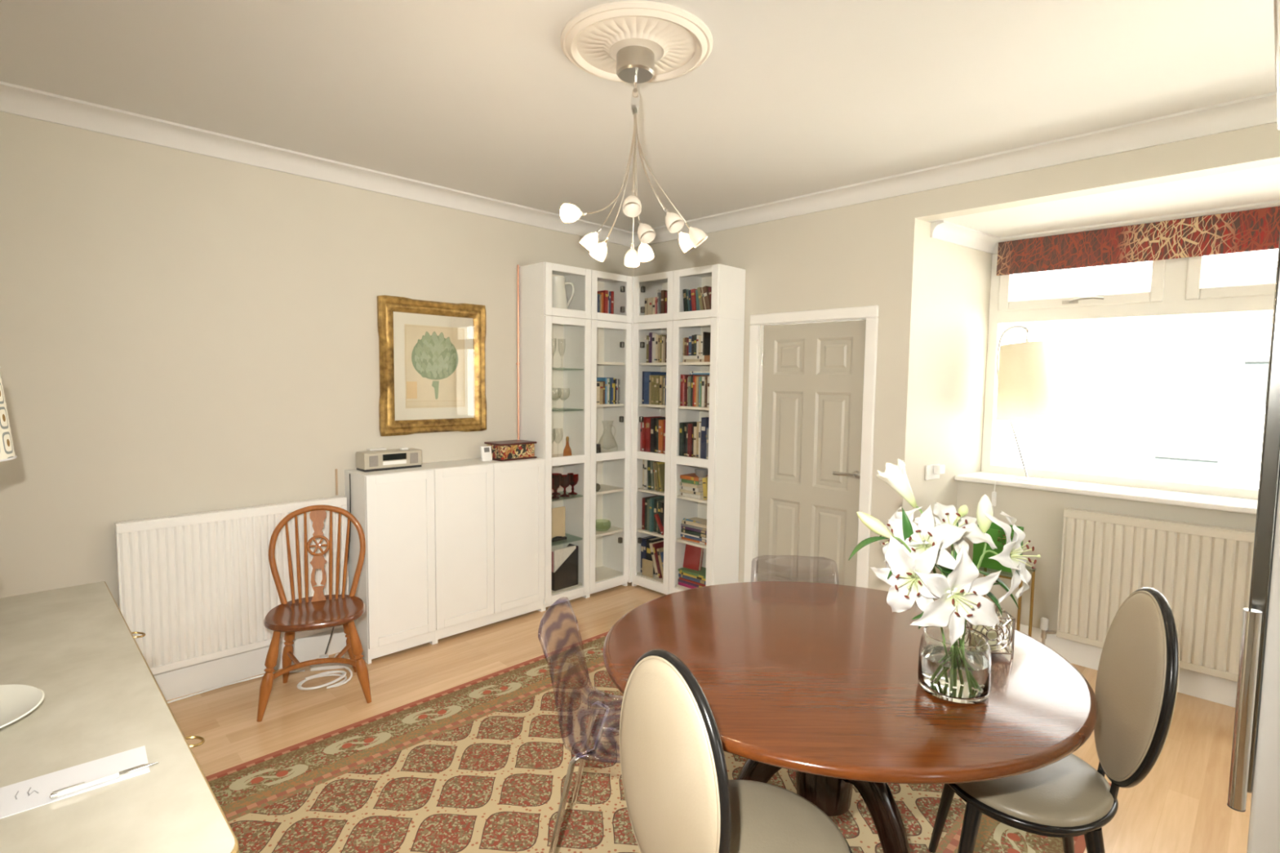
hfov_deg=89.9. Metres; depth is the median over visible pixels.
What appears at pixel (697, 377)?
book
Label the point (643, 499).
book
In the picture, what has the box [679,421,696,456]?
book
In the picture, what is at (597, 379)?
book
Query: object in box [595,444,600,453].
jar
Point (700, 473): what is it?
bowl
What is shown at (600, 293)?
book
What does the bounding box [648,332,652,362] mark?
book
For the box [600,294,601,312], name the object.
book
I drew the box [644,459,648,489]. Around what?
book
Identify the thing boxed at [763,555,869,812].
chair
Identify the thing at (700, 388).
book
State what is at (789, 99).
ceiling
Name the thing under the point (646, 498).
book
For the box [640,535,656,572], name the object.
book
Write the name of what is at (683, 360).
book
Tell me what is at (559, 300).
water jug
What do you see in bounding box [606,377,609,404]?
book
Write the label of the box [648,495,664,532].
book
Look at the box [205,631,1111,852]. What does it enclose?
rug
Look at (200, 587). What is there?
radiator
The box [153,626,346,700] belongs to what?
baseboard
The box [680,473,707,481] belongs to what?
book
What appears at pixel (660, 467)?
book
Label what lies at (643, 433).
book
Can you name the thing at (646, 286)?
cabinet
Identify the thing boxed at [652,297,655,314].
book
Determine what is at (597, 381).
book
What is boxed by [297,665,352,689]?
power cable
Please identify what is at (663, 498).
book
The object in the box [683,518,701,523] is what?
book
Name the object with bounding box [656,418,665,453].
book
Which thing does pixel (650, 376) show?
book
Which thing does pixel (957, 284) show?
wall
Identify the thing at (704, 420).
book
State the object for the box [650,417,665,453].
book
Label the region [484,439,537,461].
box
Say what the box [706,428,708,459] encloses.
book
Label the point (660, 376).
book
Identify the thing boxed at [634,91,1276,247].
trim
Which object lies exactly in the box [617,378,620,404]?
book
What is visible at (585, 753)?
chair
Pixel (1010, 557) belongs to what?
lily
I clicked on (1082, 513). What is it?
grille
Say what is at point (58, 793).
pen
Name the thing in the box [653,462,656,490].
book
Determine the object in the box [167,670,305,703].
cable
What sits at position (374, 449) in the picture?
remote control
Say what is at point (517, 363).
copper pipe
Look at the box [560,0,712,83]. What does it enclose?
ceiling rose
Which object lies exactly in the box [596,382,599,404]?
book
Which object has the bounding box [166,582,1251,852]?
floor
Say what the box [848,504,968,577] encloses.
lily
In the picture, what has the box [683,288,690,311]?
book
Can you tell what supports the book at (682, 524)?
on the book at (682, 526)
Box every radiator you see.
[114,496,348,675]
[1040,507,1254,681]
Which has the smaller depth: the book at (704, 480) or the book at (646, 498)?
the book at (704, 480)
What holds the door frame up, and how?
attached to the wall at (869, 253)
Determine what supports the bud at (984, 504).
in the glass vase
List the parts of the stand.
leg, rail, leg, leg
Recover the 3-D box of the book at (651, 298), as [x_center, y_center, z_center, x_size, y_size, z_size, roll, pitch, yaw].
[0.136,-0.879,4.844,0.166,0.172,0.025,-3,6,-45]
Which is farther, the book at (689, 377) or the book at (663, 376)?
the book at (663, 376)
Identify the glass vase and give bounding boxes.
[917,626,991,704]
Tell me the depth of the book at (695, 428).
4.54 m
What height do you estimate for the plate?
0.022 m
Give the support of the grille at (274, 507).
attached to the radiator at (200, 587)
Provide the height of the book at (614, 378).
0.195 m
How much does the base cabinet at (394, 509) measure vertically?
1.060 m
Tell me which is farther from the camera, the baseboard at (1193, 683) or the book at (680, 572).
the book at (680, 572)
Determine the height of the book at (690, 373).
0.009 m
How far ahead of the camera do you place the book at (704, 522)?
4.61 m
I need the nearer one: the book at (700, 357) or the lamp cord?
the lamp cord
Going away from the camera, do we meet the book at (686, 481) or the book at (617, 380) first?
the book at (686, 481)
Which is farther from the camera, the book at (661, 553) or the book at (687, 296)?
the book at (661, 553)
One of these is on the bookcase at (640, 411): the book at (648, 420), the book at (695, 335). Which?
the book at (648, 420)
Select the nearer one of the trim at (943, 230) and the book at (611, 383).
the trim at (943, 230)
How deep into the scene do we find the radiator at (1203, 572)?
3.31 m
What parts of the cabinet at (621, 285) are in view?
panel, panel, panel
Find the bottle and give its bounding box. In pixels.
[563,436,571,456]
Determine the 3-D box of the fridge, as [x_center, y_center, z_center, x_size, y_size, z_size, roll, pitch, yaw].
[1.323,0.558,0.960,0.632,1.980,0.626,-3,6,-45]
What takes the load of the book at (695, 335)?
on the book at (700, 357)
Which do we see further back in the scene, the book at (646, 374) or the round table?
the book at (646, 374)
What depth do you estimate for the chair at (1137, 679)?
1.74 m
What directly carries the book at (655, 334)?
on the bookcase at (640, 411)
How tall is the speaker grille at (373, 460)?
0.061 m
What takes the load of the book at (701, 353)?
on the book at (700, 357)
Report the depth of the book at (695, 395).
4.50 m
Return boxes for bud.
[856,511,961,645]
[876,458,955,644]
[951,505,968,644]
[955,494,993,645]
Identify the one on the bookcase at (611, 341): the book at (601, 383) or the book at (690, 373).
the book at (601, 383)
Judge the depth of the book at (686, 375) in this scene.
4.57 m
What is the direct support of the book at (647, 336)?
on the bookcase at (640, 411)
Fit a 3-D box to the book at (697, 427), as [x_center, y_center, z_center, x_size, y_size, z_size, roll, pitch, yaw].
[0.472,0.097,4.590,0.186,0.268,0.024,-3,6,-45]
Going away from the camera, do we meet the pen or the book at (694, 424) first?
the pen
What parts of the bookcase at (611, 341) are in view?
panel, shelf, panel, shelf, shelf, shelf, shelf, panel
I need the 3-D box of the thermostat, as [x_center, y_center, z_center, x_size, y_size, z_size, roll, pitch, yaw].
[-1.007,0.175,4.182,0.075,0.096,0.050,-3,6,-45]
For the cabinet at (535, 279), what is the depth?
4.39 m
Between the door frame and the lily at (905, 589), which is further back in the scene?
the door frame
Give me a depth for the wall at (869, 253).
3.77 m
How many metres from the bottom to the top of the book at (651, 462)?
0.221 m
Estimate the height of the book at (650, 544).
0.257 m
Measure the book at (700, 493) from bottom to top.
0.020 m
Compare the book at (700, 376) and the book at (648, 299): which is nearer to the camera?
the book at (700, 376)
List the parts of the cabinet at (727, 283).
panel, door, panel, panel, panel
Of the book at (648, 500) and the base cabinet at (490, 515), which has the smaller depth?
the base cabinet at (490, 515)
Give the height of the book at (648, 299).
0.172 m
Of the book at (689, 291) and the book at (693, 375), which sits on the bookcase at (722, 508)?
the book at (693, 375)
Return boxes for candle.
[972,625,996,648]
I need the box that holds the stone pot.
[595,483,599,491]
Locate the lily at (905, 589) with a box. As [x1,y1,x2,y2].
[870,533,958,642]
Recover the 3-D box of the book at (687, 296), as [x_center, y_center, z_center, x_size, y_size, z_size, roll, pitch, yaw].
[0.406,-0.868,4.588,0.190,0.194,0.042,-3,6,-45]
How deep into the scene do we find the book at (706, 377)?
4.45 m
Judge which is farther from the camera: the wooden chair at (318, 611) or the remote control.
the remote control
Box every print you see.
[377,295,486,436]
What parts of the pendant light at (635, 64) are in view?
lamp shade, lamp shade, lamp shade, wire arm, wire arm, wire arm, lamp shade, lamp shade, wire arm, wire arm, stem, wire arm, wire arm, lamp shade, lamp shade, wire arm, wire arm, wire arm, lamp shade, lamp shade, lamp shade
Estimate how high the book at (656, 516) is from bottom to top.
0.150 m
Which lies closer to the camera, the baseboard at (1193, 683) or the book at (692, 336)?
the baseboard at (1193, 683)
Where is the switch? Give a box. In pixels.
[991,491,996,506]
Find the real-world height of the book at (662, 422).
0.255 m
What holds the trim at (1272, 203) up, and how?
attached to the wall at (957, 284)
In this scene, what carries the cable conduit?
attached to the wall at (182, 332)
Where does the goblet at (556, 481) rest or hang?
on the bookcase at (544, 368)
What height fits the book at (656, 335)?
0.205 m
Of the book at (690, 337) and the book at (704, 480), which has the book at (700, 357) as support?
the book at (690, 337)
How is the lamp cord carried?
hanging from the window at (1175, 290)
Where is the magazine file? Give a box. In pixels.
[551,543,577,591]
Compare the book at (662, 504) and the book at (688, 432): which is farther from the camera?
the book at (662, 504)
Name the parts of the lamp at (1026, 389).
arc stem, lamp shade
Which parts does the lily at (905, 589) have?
stem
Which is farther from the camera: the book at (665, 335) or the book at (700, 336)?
the book at (665, 335)
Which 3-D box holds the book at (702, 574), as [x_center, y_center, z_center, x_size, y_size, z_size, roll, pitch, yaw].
[0.436,1.055,4.659,0.170,0.016,0.275,-3,6,-45]
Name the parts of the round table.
leg, leg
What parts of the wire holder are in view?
ring panel, ring panel, ring panel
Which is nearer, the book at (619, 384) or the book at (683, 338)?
the book at (683, 338)
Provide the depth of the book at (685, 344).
4.56 m
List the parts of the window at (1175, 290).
handle, sill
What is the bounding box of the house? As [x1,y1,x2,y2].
[994,266,1276,488]
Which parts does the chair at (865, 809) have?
leg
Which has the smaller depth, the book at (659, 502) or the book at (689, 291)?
the book at (689, 291)
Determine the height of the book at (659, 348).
0.200 m
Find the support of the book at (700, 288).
on the cabinet at (727, 283)
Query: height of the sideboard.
0.900 m
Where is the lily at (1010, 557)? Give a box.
[961,510,1040,645]
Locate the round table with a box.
[603,581,1097,852]
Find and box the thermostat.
[479,445,492,461]
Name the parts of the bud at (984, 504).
stem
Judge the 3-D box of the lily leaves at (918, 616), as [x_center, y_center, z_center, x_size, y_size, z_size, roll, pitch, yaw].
[0.850,0.493,1.777,0.228,0.442,0.118,1,4,3]
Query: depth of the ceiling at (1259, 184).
3.30 m
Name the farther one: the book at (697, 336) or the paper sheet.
the book at (697, 336)
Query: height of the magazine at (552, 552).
0.270 m
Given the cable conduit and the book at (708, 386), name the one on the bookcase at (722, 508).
the book at (708, 386)
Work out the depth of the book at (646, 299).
4.82 m
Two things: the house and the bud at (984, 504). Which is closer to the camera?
the bud at (984, 504)
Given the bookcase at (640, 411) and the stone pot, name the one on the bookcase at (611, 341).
the stone pot
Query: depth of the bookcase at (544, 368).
4.57 m
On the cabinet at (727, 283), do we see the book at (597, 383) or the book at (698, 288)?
the book at (698, 288)
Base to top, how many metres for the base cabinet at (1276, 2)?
0.640 m
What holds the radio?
on the base cabinet at (394, 509)
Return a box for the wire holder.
[965,603,1015,659]
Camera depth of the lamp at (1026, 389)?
3.81 m
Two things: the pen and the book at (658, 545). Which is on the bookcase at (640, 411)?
the book at (658, 545)
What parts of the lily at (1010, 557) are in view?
stem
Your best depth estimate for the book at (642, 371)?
4.88 m
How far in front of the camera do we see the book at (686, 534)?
4.58 m
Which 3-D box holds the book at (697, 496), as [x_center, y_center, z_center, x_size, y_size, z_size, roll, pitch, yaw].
[0.414,0.490,4.642,0.165,0.024,0.190,-3,6,-45]
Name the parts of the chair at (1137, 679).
leg, leg, seat, seat, leg, leg, backrest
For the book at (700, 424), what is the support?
on the bookcase at (722, 508)
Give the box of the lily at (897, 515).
[876,506,953,575]
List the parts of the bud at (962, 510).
stem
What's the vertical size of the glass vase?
0.158 m
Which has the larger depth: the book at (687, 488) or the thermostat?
the book at (687, 488)
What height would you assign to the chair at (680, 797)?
0.986 m
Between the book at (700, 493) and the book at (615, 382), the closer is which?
the book at (700, 493)
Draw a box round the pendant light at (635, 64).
[560,45,707,267]
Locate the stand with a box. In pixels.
[980,567,1035,636]
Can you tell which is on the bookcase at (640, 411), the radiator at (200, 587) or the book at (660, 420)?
the book at (660, 420)
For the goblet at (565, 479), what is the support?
on the bookcase at (544, 368)
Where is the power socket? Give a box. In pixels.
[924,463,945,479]
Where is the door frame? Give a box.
[743,305,879,587]
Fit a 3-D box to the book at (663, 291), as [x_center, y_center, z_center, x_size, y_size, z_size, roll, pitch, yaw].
[0.220,-0.893,4.753,0.166,0.215,0.030,-3,6,-45]
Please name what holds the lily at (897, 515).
in the glass vase
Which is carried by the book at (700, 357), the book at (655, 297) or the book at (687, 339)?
the book at (687, 339)
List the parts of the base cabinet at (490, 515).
panel, door, panel, door, panel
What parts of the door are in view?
handle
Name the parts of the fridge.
handle, door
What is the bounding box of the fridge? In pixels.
[1226,235,1279,852]
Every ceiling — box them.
[0,0,1275,231]
[927,164,1279,237]
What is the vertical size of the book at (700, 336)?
0.138 m
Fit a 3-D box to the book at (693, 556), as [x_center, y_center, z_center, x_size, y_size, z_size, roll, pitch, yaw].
[0.389,0.958,4.695,0.144,0.175,0.059,4,5,39]
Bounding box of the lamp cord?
[991,478,1016,522]
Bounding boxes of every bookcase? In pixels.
[519,315,591,611]
[587,320,631,597]
[630,320,672,595]
[668,317,744,593]
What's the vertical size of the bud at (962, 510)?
0.491 m
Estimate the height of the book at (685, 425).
0.252 m
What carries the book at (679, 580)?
on the book at (679, 583)
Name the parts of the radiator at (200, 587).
panel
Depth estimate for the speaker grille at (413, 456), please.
3.82 m
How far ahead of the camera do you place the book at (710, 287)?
4.39 m
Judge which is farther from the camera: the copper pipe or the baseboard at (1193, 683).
the copper pipe
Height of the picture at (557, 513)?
0.235 m
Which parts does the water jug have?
handle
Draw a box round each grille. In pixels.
[114,496,346,525]
[368,455,377,466]
[409,453,417,463]
[1063,507,1254,534]
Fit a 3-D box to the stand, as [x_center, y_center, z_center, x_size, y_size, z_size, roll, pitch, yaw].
[2.053,1.080,3.658,0.270,0.562,0.270,-3,6,-45]
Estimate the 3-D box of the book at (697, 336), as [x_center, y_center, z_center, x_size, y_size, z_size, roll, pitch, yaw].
[0.439,-0.570,4.519,0.111,0.140,0.018,-3,6,-45]
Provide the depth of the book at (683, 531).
4.57 m
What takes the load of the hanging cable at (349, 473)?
hanging from the base cabinet at (394, 509)
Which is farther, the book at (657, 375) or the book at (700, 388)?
the book at (657, 375)
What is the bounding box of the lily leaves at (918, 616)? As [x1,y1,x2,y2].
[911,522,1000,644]
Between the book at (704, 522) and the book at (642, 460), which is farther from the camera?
the book at (642, 460)
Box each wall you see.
[0,111,634,606]
[633,122,1279,591]
[913,221,1001,600]
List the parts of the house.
pane, pane, pane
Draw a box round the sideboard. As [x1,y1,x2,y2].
[0,581,239,852]
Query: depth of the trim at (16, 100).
3.28 m
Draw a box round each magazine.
[551,551,553,572]
[553,545,576,572]
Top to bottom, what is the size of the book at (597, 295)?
0.165 m
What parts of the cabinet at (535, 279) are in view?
panel, panel, panel, door, panel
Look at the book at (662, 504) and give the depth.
4.78 m
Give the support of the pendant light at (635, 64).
hanging from the ceiling rose
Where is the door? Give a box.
[755,320,866,586]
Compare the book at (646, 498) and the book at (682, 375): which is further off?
the book at (646, 498)
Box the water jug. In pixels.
[551,276,574,309]
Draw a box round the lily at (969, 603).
[909,544,1001,647]
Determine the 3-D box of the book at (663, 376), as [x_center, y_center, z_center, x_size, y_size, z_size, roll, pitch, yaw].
[0.239,-0.267,4.799,0.188,0.210,0.016,-3,6,-45]
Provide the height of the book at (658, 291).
0.226 m
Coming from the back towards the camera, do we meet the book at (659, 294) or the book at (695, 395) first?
the book at (659, 294)
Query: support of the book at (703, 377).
on the bookcase at (722, 508)
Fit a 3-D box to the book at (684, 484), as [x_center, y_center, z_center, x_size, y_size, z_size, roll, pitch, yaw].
[0.401,0.417,4.651,0.157,0.024,0.165,-3,6,-45]
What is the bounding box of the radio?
[355,448,422,471]
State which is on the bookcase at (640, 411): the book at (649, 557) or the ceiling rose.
the book at (649, 557)
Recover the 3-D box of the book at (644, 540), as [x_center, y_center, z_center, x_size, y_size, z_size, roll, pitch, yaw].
[0.103,1.003,5.024,0.196,0.262,0.028,-3,6,-45]
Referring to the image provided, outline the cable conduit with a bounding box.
[335,468,337,495]
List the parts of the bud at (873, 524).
stem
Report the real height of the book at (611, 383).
0.198 m
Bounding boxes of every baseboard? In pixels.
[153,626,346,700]
[999,618,1237,707]
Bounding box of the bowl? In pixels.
[694,468,707,477]
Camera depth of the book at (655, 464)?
4.80 m
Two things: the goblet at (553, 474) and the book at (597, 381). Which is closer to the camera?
the goblet at (553, 474)
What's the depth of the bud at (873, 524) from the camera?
1.74 m
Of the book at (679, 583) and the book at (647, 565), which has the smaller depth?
the book at (679, 583)
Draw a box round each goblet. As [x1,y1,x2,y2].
[551,473,561,495]
[551,475,560,498]
[559,474,570,497]
[567,472,578,494]
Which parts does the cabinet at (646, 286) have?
panel, panel, panel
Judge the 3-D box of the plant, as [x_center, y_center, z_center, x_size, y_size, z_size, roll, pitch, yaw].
[2.037,0.682,3.644,0.247,0.232,0.219,-3,6,-45]
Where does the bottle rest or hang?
on the bookcase at (544, 368)
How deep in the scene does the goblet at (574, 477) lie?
4.67 m
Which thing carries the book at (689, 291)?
on the cabinet at (727, 283)
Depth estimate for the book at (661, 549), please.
4.83 m
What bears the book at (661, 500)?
on the bookcase at (640, 411)
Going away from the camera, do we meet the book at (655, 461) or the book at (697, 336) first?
the book at (697, 336)
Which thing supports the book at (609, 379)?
on the bookcase at (611, 341)
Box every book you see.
[596,377,606,404]
[596,377,613,404]
[596,381,604,404]
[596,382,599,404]
[597,289,608,313]
[597,292,603,312]
[597,295,599,312]
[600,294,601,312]
[600,382,603,404]
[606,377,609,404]
[608,291,610,313]
[608,378,610,404]
[610,291,613,314]
[613,377,615,404]
[614,378,617,404]
[616,379,617,404]
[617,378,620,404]
[640,422,642,451]
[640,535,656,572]
[641,416,662,451]
[641,495,656,529]
[641,558,653,577]
[642,371,660,404]
[642,459,644,488]
[643,536,657,559]
[644,297,647,315]
[644,371,666,404]
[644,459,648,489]
[644,495,663,529]
[645,417,660,436]
[645,417,661,452]
[646,335,648,362]
[646,498,649,530]
[646,537,663,574]
[647,297,649,315]
[647,460,653,489]
[648,297,653,315]
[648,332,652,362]
[648,375,651,404]
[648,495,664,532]
[648,540,663,577]
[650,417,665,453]
[650,461,655,490]
[651,333,666,362]
[651,375,654,404]
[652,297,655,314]
[652,541,663,578]
[653,333,664,362]
[653,375,656,404]
[653,461,659,489]
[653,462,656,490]
[653,497,664,532]
[654,417,665,453]
[654,462,660,491]
[654,513,663,534]
[655,297,657,314]
[655,334,660,362]
[656,374,665,404]
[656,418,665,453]
[656,499,664,532]
[656,547,663,578]
[657,289,662,311]
[657,292,661,314]
[657,335,660,362]
[657,419,665,453]
[657,462,665,491]
[657,463,664,492]
[657,500,664,533]
[659,334,666,362]
[659,375,663,404]
[660,289,667,313]
[660,421,663,453]
[660,502,664,533]
[660,551,663,568]
[661,336,665,362]
[662,376,665,404]
[662,420,665,453]
[663,377,665,404]
[664,291,667,313]
[664,335,666,362]
[665,375,666,404]
[678,566,706,578]
[678,573,706,584]
[678,578,702,587]
[678,582,697,588]
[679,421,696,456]
[679,571,706,581]
[679,577,705,586]
[680,374,684,405]
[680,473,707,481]
[680,481,702,488]
[680,485,702,492]
[680,488,702,495]
[680,492,703,498]
[680,523,706,531]
[680,525,706,533]
[680,528,706,537]
[680,532,706,539]
[680,533,706,542]
[681,479,702,484]
[681,517,706,528]
[681,537,706,544]
[682,355,704,359]
[682,359,704,362]
[682,375,684,406]
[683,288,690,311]
[683,337,684,355]
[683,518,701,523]
[683,543,703,571]
[684,337,688,355]
[684,374,701,406]
[684,422,686,456]
[686,289,689,311]
[686,337,688,355]
[686,422,697,457]
[687,376,691,406]
[687,423,692,457]
[688,290,692,311]
[688,336,692,355]
[688,424,692,457]
[689,371,710,373]
[689,373,710,374]
[690,288,697,311]
[690,374,693,406]
[691,334,695,355]
[691,422,697,457]
[692,375,710,406]
[693,334,701,355]
[693,376,696,406]
[693,426,697,457]
[695,289,699,310]
[695,376,699,406]
[696,335,698,355]
[696,421,701,457]
[697,287,703,310]
[698,335,701,355]
[698,376,700,406]
[698,422,701,457]
[699,287,705,310]
[699,376,702,407]
[700,333,702,355]
[700,417,709,458]
[701,376,705,407]
[702,285,711,309]
[702,332,711,355]
[702,477,707,499]
[704,376,707,407]
[706,376,709,407]
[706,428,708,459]
[707,286,711,302]
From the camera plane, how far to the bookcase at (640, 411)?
4.84 m
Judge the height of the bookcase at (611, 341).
2.020 m
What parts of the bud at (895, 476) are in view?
stem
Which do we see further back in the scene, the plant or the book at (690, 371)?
the book at (690, 371)
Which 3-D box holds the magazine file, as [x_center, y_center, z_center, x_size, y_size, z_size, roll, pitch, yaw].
[-0.562,1.012,4.630,0.215,0.285,0.101,-3,6,-45]
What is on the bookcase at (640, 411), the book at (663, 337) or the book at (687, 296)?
the book at (663, 337)
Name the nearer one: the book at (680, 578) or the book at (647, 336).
the book at (680, 578)
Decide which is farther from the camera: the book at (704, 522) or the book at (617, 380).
the book at (617, 380)
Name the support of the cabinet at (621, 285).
on the bookcase at (611, 341)
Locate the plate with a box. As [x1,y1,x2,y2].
[0,684,44,728]
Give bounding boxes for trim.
[0,80,634,247]
[627,275,634,582]
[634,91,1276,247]
[930,220,999,253]
[993,200,1279,253]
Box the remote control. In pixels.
[366,448,386,450]
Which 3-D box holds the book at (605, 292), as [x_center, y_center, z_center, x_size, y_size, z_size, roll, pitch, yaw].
[-0.305,-0.899,4.778,0.030,0.212,0.174,-3,6,-45]
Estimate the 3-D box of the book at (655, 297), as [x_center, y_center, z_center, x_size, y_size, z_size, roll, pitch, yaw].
[0.185,-0.877,4.825,0.193,0.172,0.016,-3,6,-45]
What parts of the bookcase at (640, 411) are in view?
panel, panel, shelf, shelf, shelf, shelf, panel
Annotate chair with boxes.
[256,505,371,721]
[538,598,622,852]
[619,648,852,852]
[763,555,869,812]
[928,586,1179,852]
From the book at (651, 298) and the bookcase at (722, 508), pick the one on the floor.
the bookcase at (722, 508)
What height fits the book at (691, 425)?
0.246 m
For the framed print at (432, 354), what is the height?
0.834 m
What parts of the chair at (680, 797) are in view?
backrest, seat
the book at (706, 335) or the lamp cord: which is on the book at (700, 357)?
the book at (706, 335)
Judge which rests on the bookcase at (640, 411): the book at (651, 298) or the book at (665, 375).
the book at (665, 375)
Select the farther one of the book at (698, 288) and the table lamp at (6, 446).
the book at (698, 288)
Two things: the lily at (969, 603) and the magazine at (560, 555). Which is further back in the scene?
the magazine at (560, 555)
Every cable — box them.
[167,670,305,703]
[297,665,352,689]
[324,473,351,654]
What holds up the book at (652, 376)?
on the bookcase at (640, 411)
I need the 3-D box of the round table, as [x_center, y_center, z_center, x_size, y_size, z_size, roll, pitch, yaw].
[0.607,1.069,2.103,1.500,0.724,1.393,1,4,0]
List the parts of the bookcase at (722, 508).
panel, panel, shelf, shelf, door, shelf, shelf, panel, panel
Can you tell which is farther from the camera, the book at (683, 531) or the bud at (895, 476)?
the book at (683, 531)
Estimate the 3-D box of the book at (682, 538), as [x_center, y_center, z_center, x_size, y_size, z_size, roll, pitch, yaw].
[0.460,0.816,4.619,0.165,0.014,0.290,-3,6,-45]
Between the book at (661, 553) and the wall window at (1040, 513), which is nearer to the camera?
the wall window at (1040, 513)
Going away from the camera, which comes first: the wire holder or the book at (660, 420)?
the wire holder
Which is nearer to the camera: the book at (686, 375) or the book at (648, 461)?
the book at (686, 375)
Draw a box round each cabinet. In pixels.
[344,466,435,664]
[421,457,545,644]
[519,262,591,319]
[589,269,631,323]
[633,271,674,323]
[672,263,745,320]
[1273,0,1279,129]
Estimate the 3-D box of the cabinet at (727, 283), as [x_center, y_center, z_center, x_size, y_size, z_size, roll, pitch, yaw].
[0.482,-0.920,4.495,0.304,0.350,0.400,-3,6,-45]
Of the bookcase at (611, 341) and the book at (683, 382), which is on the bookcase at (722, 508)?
the book at (683, 382)
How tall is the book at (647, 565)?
0.125 m
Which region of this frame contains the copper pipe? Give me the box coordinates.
[515,264,519,439]
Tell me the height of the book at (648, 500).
0.242 m
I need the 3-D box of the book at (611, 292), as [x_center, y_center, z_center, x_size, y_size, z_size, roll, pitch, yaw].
[-0.265,-0.902,4.826,0.024,0.212,0.176,-3,6,-45]
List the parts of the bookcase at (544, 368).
panel, panel, shelf, door, panel, panel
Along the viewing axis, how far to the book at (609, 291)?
4.75 m
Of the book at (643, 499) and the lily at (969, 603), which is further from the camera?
the book at (643, 499)
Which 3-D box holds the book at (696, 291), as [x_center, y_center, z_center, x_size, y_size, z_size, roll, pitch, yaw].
[0.460,-0.860,4.523,0.180,0.189,0.038,-3,6,-45]
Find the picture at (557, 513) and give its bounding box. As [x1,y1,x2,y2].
[551,506,566,542]
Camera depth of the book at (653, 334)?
4.79 m
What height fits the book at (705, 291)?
0.207 m
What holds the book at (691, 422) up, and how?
on the bookcase at (722, 508)
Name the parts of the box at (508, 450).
lid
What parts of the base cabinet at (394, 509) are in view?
panel, panel, panel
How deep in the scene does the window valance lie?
3.58 m
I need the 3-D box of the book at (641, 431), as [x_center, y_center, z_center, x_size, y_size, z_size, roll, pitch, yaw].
[0.070,0.064,4.964,0.179,0.270,0.014,-3,6,-45]
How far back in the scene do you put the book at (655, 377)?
4.78 m
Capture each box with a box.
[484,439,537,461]
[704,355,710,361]
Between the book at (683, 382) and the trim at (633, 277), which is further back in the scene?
the trim at (633, 277)
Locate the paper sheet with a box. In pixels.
[0,746,150,818]
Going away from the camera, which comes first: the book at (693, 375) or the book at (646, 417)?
the book at (693, 375)
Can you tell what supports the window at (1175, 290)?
attached to the wall window at (1040, 513)
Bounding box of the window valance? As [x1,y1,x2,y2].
[996,205,1279,275]
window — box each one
[954,253,1275,514]
[956,480,1256,631]
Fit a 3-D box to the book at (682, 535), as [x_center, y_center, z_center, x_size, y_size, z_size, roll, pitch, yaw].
[0.453,0.797,4.629,0.161,0.020,0.285,-3,6,-45]
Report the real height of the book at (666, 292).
0.205 m
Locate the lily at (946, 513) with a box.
[902,502,996,553]
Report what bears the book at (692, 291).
on the cabinet at (727, 283)
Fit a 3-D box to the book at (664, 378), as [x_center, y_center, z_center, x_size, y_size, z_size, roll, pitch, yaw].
[0.242,-0.261,4.783,0.188,0.200,0.010,-3,6,-45]
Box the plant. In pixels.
[972,522,1023,573]
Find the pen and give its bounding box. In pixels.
[48,761,158,799]
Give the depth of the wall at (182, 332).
3.15 m
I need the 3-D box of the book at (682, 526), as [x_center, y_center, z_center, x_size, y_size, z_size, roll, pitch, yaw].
[0.456,0.737,4.621,0.159,0.020,0.285,-3,6,-45]
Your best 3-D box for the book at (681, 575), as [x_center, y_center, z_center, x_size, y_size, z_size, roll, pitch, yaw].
[0.441,1.095,4.657,0.159,0.026,0.290,-3,6,-45]
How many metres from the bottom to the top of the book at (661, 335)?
0.205 m
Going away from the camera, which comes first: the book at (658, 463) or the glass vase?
the glass vase
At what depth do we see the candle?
2.03 m
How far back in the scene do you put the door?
4.19 m
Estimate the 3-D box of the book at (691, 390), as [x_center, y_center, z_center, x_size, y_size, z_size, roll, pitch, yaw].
[0.429,-0.256,4.596,0.177,0.222,0.020,-3,6,-45]
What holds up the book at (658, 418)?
on the bookcase at (640, 411)
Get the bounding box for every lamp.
[0,366,17,462]
[995,325,1061,481]

